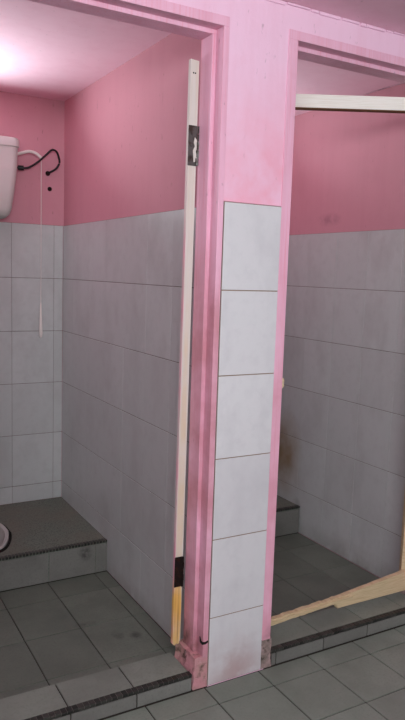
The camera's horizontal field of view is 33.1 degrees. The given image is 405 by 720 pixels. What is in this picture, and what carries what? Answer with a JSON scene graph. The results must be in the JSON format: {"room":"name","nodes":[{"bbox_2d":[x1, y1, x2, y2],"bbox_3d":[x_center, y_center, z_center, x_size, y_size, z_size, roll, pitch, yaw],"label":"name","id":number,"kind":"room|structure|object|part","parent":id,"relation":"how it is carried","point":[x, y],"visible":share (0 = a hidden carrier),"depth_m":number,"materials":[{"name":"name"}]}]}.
{"room":"public restroom","nodes":[
{"label":"public restroom","id":0,"kind":"room"},
{"bbox_2d":[0,91,64,504],"bbox_3d":[-0.460,-0.205,3.468,5.400,2.046,0.085,-2,8,-30],"label":"wall","id":1,"kind":"structure","parent":0,"point":[31,235],"depth_m":3.21,"materials":[{"name":"tile"}]},
{"bbox_2d":[0,136,42,337],"bbox_3d":[-0.966,-0.127,3.058,0.518,1.703,0.147,-2,8,-30],"label":"toilet cistern","id":2,"kind":"object","parent":1,"relation":"attached to","point":[9,146],"visible":1,"depth_m":2.96,"materials":[{"name":"plastic"}]},
{"bbox_3d":[-1.001,-0.777,2.947,0.380,0.311,0.142,-2,8,-30],"label":"tank","id":3,"kind":"part","parent":2,"relation":"part of","materials":[{"name":"plastic"}]},
{"bbox_3d":[-0.994,-0.949,2.923,0.390,0.042,0.147,-2,8,-30],"label":"lid","id":4,"kind":"part","parent":2,"relation":"part of","materials":[{"name":"plastic"}]},
{"bbox_3d":[-0.792,-0.929,3.071,0.136,0.039,0.014,-2,8,-30],"label":"lever arm","id":5,"kind":"part","parent":2,"relation":"part of","materials":[{"name":"white plastic"}]},
{"bbox_3d":[-0.759,-0.189,3.197,0.017,0.167,0.017,-2,8,-30],"label":"cord handle","id":6,"kind":"part","parent":2,"relation":"part of","materials":[{"name":"white plastic"}]},
{"bbox_3d":[-0.746,-0.596,3.146,0.003,0.656,0.003,-2,8,-30],"label":"pull cord","id":7,"kind":"part","parent":2,"relation":"part of","materials":[{"name":"white plastic"}]},
{"bbox_2d":[17,149,60,175],"bbox_3d":[-0.755,-0.912,3.123,0.207,0.118,0.058,-2,8,-30],"label":"hose","id":8,"kind":"object","parent":1,"relation":"attached to","point":[19,167],"visible":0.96,"depth_m":3.11,"materials":[{"name":"grey rubber"}]},
{"bbox_2d":[0,497,106,591],"bbox_3d":[-0.941,0.805,2.931,0.886,0.138,0.617,-2,8,-30],"label":"step","id":9,"kind":"structure","parent":1,"relation":"attached to","point":[51,541],"depth_m":2.85,"materials":[{"name":"tile"}]},
{"bbox_2d":[0,523,11,552],"bbox_3d":[-0.911,0.785,2.864,0.220,0.104,0.361,-2,8,-30],"label":"toilet","id":10,"kind":"object","parent":9,"relation":"on","point":[5,534],"visible":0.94,"depth_m":2.88,"materials":[{"name":"white ceramic"}]},
{"bbox_3d":[-0.912,0.784,2.865,0.196,0.104,0.335,-2,8,-30],"label":"pan bowl","id":11,"kind":"part","parent":10,"relation":"part of","materials":[{"name":"white ceramic"}]},
{"bbox_2d":[275,495,299,536],"bbox_3d":[-0.050,0.770,3.437,0.876,0.138,0.617,-2,8,-30],"label":"step","id":12,"kind":"structure","parent":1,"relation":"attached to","point":[287,512],"depth_m":3.36,"materials":[{"name":"tile"}]},
{"bbox_2d":[62,33,200,638],"bbox_3d":[-0.268,-0.106,2.728,0.144,2.046,1.410,-2,8,-30],"label":"wall partition","id":13,"kind":"structure","parent":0,"point":[125,133],"depth_m":2.60,"materials":[{"name":"tile"}]},
{"bbox_2d":[0,533,404,719],"bbox_3d":[0.669,1.138,1.571,5.400,0.080,4.800,-2,8,-30],"label":"floor","id":14,"kind":"structure","parent":0,"point":[58,631],"depth_m":2.29,"materials":[{"name":"tile"}]},
{"bbox_2d":[0,0,404,115],"bbox_3d":[0.738,-0.976,1.305,5.400,0.100,4.800,-2,8,-30],"label":"ceiling","id":15,"kind":"structure","parent":0,"point":[47,51],"depth_m":2.40,"materials":[{"name":"paint"}]},
{"bbox_2d":[165,0,404,686],"bbox_3d":[0.283,-0.018,2.172,5.400,2.046,0.111,-2,8,-30],"label":"wall","id":16,"kind":"structure","parent":0,"point":[259,29],"depth_m":2.02,"materials":[{"name":"tile"}]},
{"bbox_2d":[0,652,191,719],"bbox_3d":[-0.360,0.988,1.973,0.673,0.057,0.145,-2,8,-30],"label":"step","id":17,"kind":"structure","parent":16,"relation":"attached to","point":[114,691],"depth_m":1.98,"materials":[{"name":"tile"}]},
{"bbox_2d":[28,0,229,690],"bbox_3d":[-0.309,0.041,1.855,0.742,1.962,0.128,-2,8,-30],"label":"door frame","id":18,"kind":"structure","parent":16,"relation":"in","point":[213,29],"depth_m":1.97,"materials":[{"name":"paint"}]},
{"bbox_2d":[171,59,199,644],"bbox_3d":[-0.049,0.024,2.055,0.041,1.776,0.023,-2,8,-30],"label":"door","id":19,"kind":"structure","parent":18,"relation":"attached to","point":[192,143],"depth_m":2.04,"materials":[{"name":"paint"}]},
{"bbox_2d":[260,29,404,668],"bbox_3d":[0.529,0.003,2.331,0.787,1.972,0.128,-2,8,-30],"label":"door frame","id":20,"kind":"structure","parent":16,"relation":"in","point":[301,45],"depth_m":2.09,"materials":[{"name":"paint"}]},
{"bbox_2d":[271,94,404,625],"bbox_3d":[0.456,-0.029,2.509,0.694,1.832,0.351,-2,8,-30],"label":"door","id":21,"kind":"structure","parent":20,"relation":"attached to","point":[395,582],"depth_m":2.42,"materials":[{"name":"beige wood"}]},
{"bbox_3d":[0.501,0.861,2.477,0.680,0.078,0.018,-2,8,-30],"label":"splintered rail","id":22,"kind":"part","parent":21,"relation":"part of","materials":[{"name":"brown wood"}]},
{"bbox_3d":[0.525,-0.918,2.435,0.599,0.046,0.030,2,7,0],"label":"rail","id":23,"kind":"part","parent":21,"relation":"part of","materials":[{"name":"white wood"}]},
{"bbox_2d":[270,592,404,665],"bbox_3d":[0.494,0.955,2.458,0.703,0.057,0.145,-2,8,-30],"label":"step","id":24,"kind":"structure","parent":16,"relation":"attached to","point":[294,638],"depth_m":2.41,"materials":[{"name":"tile"}]},
{"bbox_2d":[277,83,404,577],"bbox_3d":[0.608,-0.140,3.225,0.120,2.046,1.410,-2,8,-30],"label":"wall","id":25,"kind":"structure","parent":0,"point":[342,440],"depth_m":3.04,"materials":[{"name":"tile"}]}
]}

